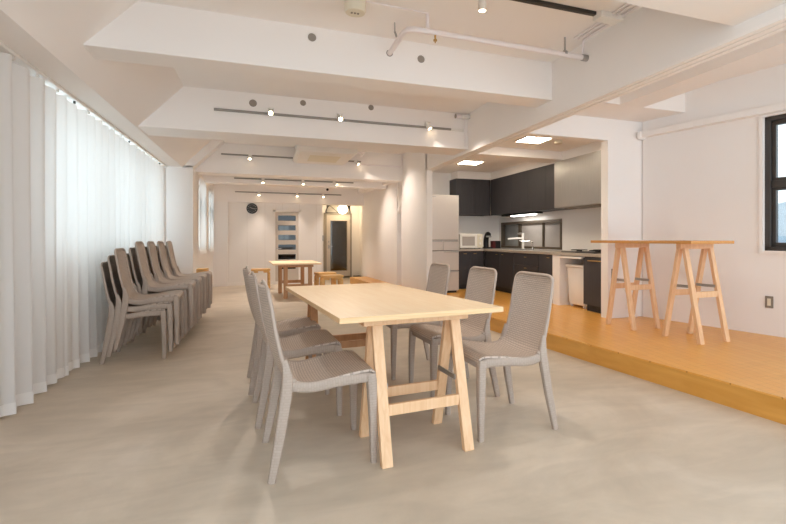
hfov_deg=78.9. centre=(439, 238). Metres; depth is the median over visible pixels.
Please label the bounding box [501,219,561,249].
window
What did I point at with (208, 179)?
trim
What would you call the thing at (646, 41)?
ceiling beam
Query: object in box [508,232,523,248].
tap
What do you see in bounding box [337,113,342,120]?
track spotlight
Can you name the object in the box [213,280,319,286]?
baseboard
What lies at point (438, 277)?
chair
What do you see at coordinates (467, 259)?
base cabinet
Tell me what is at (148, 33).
ceiling beam
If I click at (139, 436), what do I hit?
floor
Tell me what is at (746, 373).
platform
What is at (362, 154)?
drain pipe
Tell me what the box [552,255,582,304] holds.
filler panel
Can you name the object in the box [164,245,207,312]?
chair
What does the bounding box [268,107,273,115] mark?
track spotlight
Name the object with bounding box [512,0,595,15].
track
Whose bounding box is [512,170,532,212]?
upper cabinet
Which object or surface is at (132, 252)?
chair
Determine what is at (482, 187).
upper cabinet
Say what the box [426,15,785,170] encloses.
trim
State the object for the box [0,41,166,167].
rail
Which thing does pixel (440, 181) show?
wall
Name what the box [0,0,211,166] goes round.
ceiling
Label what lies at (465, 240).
microwave oven
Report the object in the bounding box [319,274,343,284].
stool
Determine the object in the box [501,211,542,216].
lamp
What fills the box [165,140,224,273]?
column
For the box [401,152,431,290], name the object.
column
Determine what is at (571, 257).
shelf
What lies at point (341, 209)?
globe lamp
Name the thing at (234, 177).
track
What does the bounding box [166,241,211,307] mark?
chair
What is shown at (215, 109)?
track
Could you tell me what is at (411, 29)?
pipe
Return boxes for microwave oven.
[459,234,482,248]
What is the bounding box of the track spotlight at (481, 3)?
[478,0,485,11]
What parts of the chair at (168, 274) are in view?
backrest, seat, leg, leg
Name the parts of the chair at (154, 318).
backrest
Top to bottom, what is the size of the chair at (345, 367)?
0.894 m
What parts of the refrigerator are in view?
drawer, drawer, door, drawer, drawer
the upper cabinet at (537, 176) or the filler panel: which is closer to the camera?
the filler panel
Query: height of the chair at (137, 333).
0.894 m
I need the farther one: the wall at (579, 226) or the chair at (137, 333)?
the wall at (579, 226)
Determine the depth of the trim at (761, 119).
4.67 m
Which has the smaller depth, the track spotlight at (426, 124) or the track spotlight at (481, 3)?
the track spotlight at (481, 3)
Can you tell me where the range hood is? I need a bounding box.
[554,150,600,208]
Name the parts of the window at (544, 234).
pane, pane, pane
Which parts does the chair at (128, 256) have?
backrest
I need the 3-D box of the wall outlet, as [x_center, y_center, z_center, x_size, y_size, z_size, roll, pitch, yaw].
[3.210,0.615,4.632,0.013,0.116,0.070,0,0,-34]
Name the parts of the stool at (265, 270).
seat, leg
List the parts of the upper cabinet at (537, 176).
door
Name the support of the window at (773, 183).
in the wall at (702, 183)
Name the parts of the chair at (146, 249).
backrest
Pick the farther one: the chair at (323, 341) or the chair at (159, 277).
the chair at (159, 277)
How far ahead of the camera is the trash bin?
6.52 m
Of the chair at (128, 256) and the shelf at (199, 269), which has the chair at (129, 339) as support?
the chair at (128, 256)
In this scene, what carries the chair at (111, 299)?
on the floor
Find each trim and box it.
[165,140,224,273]
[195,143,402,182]
[202,175,386,189]
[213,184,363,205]
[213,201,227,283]
[358,182,391,193]
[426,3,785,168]
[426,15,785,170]
[451,142,600,181]
[468,147,561,162]
[575,30,785,121]
[601,140,607,317]
[613,0,785,25]
[637,102,785,139]
[759,117,785,253]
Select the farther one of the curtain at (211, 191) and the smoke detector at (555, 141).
the curtain at (211, 191)
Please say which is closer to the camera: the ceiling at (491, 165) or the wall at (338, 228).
the ceiling at (491, 165)
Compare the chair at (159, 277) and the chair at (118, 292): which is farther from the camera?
the chair at (159, 277)
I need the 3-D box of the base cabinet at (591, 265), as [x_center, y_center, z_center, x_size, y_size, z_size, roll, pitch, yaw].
[2.261,0.585,6.119,0.666,0.710,0.476,0,0,-20]
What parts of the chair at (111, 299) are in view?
leg, backrest, seat frame, seat, leg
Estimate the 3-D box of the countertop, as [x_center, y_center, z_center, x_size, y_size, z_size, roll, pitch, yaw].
[1.307,0.207,7.717,1.368,0.044,4.158,0,0,-20]
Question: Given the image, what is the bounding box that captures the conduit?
[574,3,639,54]
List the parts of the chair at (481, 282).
leg, leg, seat, seat frame, leg, backrest, leg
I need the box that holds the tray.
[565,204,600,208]
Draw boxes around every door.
[273,209,300,283]
[324,205,351,276]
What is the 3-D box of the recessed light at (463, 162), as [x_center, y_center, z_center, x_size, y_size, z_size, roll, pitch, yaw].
[0.522,-1.314,8.185,0.400,0.012,0.400,0,0,-17]
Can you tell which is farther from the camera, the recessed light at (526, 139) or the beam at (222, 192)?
the beam at (222, 192)
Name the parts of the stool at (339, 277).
leg, seat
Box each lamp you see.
[338,205,347,213]
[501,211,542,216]
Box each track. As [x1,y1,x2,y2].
[214,108,450,129]
[221,153,360,161]
[234,177,353,183]
[235,191,340,195]
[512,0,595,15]
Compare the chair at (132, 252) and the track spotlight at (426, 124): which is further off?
the track spotlight at (426, 124)
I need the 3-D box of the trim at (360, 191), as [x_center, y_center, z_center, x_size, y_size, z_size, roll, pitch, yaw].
[-1.350,-1.415,10.852,0.530,0.510,2.900,0,0,-20]
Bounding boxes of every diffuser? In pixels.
[459,161,481,164]
[517,137,550,142]
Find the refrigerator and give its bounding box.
[432,194,458,292]
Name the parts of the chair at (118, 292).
leg, backrest, leg, seat frame, seat, leg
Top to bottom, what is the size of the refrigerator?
1.705 m
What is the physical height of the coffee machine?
0.330 m
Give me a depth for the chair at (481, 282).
3.46 m
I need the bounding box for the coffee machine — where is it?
[483,232,492,248]
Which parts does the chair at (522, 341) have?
leg, leg, seat, seat frame, leg, backrest, leg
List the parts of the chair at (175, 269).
backrest, seat, leg, leg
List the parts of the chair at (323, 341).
backrest, leg, leg, seat frame, seat, leg, leg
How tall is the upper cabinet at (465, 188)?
0.707 m
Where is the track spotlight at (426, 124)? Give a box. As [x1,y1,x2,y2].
[424,121,431,129]
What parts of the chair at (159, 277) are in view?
leg, backrest, seat, leg, leg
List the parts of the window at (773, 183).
sash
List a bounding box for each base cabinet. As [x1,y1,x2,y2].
[458,251,483,288]
[485,251,514,293]
[514,253,539,276]
[539,254,551,275]
[583,257,600,312]
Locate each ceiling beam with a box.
[83,1,551,107]
[138,86,467,154]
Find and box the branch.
[454,114,469,119]
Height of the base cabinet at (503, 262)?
0.710 m
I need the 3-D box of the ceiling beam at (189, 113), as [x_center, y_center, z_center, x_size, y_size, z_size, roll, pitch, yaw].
[-1.541,-1.460,5.918,4.000,0.520,0.489,0,0,-20]
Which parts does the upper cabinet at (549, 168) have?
door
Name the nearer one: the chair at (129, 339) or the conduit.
the conduit
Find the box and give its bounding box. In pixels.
[490,241,500,247]
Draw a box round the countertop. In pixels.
[458,248,600,256]
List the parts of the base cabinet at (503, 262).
door, door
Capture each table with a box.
[268,260,321,298]
[285,283,502,468]
[591,240,733,344]
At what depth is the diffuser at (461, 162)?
8.16 m
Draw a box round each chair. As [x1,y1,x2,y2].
[99,261,170,364]
[106,255,174,356]
[113,248,183,349]
[117,318,175,351]
[123,253,181,344]
[129,247,188,338]
[134,241,196,331]
[136,322,188,335]
[142,246,196,328]
[147,241,202,322]
[152,246,202,321]
[157,241,207,313]
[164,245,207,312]
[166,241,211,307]
[243,266,321,394]
[248,271,342,428]
[258,279,376,483]
[386,262,449,379]
[408,266,499,396]
[445,271,557,442]
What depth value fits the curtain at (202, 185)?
8.84 m
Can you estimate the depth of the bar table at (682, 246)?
4.59 m
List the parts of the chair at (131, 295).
leg, backrest, leg, seat frame, seat, leg, leg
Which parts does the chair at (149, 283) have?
leg, backrest, leg, seat frame, seat, leg, leg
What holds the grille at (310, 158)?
attached to the air conditioner
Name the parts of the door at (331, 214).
fan pane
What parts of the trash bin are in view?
lid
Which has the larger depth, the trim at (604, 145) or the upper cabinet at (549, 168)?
the upper cabinet at (549, 168)
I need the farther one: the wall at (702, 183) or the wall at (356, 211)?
the wall at (356, 211)
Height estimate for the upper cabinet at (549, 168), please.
0.707 m
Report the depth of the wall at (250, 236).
11.41 m
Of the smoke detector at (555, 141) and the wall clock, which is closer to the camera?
the smoke detector at (555, 141)
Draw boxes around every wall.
[197,174,212,286]
[228,202,319,282]
[320,204,366,276]
[327,205,349,270]
[362,181,401,284]
[432,172,498,266]
[499,207,600,250]
[643,64,785,337]
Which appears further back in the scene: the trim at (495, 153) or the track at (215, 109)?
the trim at (495, 153)
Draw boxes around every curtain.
[0,52,165,416]
[199,177,206,253]
[210,189,213,251]
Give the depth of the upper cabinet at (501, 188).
8.99 m
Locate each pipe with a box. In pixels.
[357,152,402,166]
[387,14,588,61]
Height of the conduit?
0.155 m
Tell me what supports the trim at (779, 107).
attached to the wall at (702, 183)
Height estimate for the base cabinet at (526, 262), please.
0.710 m
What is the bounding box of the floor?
[0,276,785,523]
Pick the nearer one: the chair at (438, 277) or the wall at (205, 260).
the chair at (438, 277)
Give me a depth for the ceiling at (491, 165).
7.89 m
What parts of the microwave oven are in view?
door, control panel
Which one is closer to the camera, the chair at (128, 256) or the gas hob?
the chair at (128, 256)
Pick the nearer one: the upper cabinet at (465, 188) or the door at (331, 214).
the upper cabinet at (465, 188)
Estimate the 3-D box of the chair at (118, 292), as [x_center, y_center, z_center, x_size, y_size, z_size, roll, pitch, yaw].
[-2.809,0.594,4.495,0.545,0.894,0.500,0,0,-23]
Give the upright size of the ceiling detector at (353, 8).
0.105 m
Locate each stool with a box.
[251,268,269,287]
[314,272,336,284]
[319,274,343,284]
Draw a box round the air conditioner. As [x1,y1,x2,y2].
[293,145,356,164]
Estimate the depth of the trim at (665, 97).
4.42 m
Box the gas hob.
[561,249,600,253]
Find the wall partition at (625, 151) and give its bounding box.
[525,115,642,317]
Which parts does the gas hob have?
plate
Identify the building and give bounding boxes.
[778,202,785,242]
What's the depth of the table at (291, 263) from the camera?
8.91 m
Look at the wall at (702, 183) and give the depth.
5.03 m
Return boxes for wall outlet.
[765,296,772,307]
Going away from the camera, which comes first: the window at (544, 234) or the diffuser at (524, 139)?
the diffuser at (524, 139)
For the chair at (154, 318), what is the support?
on the chair
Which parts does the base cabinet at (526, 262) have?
drawer, drawer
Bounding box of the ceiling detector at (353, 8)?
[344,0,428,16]
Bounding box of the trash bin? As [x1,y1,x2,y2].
[565,264,586,308]
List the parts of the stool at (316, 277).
seat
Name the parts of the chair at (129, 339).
leg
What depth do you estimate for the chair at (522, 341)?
2.88 m
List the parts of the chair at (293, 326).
backrest, leg, leg, seat frame, seat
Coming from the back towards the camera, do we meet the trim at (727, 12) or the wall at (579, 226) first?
the wall at (579, 226)
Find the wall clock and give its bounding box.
[246,203,257,213]
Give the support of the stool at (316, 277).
on the floor
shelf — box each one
[196,268,208,270]
[559,256,584,258]
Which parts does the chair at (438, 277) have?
leg, seat frame, leg, backrest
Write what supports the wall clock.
attached to the wall at (250, 236)
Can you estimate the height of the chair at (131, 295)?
0.894 m
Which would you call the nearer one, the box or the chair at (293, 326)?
the chair at (293, 326)
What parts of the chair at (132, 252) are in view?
leg, backrest, leg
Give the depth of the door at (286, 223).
11.63 m
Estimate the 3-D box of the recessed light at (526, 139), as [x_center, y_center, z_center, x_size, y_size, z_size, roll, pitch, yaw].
[1.240,-1.314,6.297,0.400,0.012,0.400,0,0,-17]
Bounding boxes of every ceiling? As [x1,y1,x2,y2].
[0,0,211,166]
[138,0,785,153]
[432,135,593,172]
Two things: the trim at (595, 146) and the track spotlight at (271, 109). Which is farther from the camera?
the trim at (595, 146)
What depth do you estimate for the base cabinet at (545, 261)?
7.08 m
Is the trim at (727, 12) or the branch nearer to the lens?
the trim at (727, 12)
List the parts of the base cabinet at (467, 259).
door, door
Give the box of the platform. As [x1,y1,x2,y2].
[350,277,785,424]
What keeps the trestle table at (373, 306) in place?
on the floor
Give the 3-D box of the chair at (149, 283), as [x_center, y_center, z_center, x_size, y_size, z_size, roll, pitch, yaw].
[-2.881,0.470,4.991,0.545,0.894,0.500,0,0,-23]
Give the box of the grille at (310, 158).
[307,155,339,162]
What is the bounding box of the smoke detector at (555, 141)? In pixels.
[554,140,561,143]
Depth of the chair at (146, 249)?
5.47 m
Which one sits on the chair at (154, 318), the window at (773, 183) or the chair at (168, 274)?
the chair at (168, 274)
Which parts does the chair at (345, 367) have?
backrest, leg, leg, seat frame, seat, leg, leg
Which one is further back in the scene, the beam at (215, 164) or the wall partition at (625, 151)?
the beam at (215, 164)
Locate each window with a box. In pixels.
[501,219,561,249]
[765,114,785,250]
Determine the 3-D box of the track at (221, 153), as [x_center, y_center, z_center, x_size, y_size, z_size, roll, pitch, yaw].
[-2.651,-1.475,8.652,2.433,0.024,0.030,0,0,-20]
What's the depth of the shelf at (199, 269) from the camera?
7.48 m
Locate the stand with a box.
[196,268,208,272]
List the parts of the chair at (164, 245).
backrest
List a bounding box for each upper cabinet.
[450,178,474,215]
[471,179,489,215]
[491,175,516,215]
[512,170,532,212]
[528,166,560,211]
[546,164,570,209]
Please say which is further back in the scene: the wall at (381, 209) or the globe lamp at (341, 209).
the globe lamp at (341, 209)
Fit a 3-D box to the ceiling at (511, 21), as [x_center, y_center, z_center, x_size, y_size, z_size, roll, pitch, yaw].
[-0.575,-1.770,6.768,7.600,0.200,15.700,0,0,-20]
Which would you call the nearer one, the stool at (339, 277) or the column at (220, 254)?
the stool at (339, 277)
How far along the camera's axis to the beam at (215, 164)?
8.64 m
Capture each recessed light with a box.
[456,160,485,164]
[513,136,553,143]

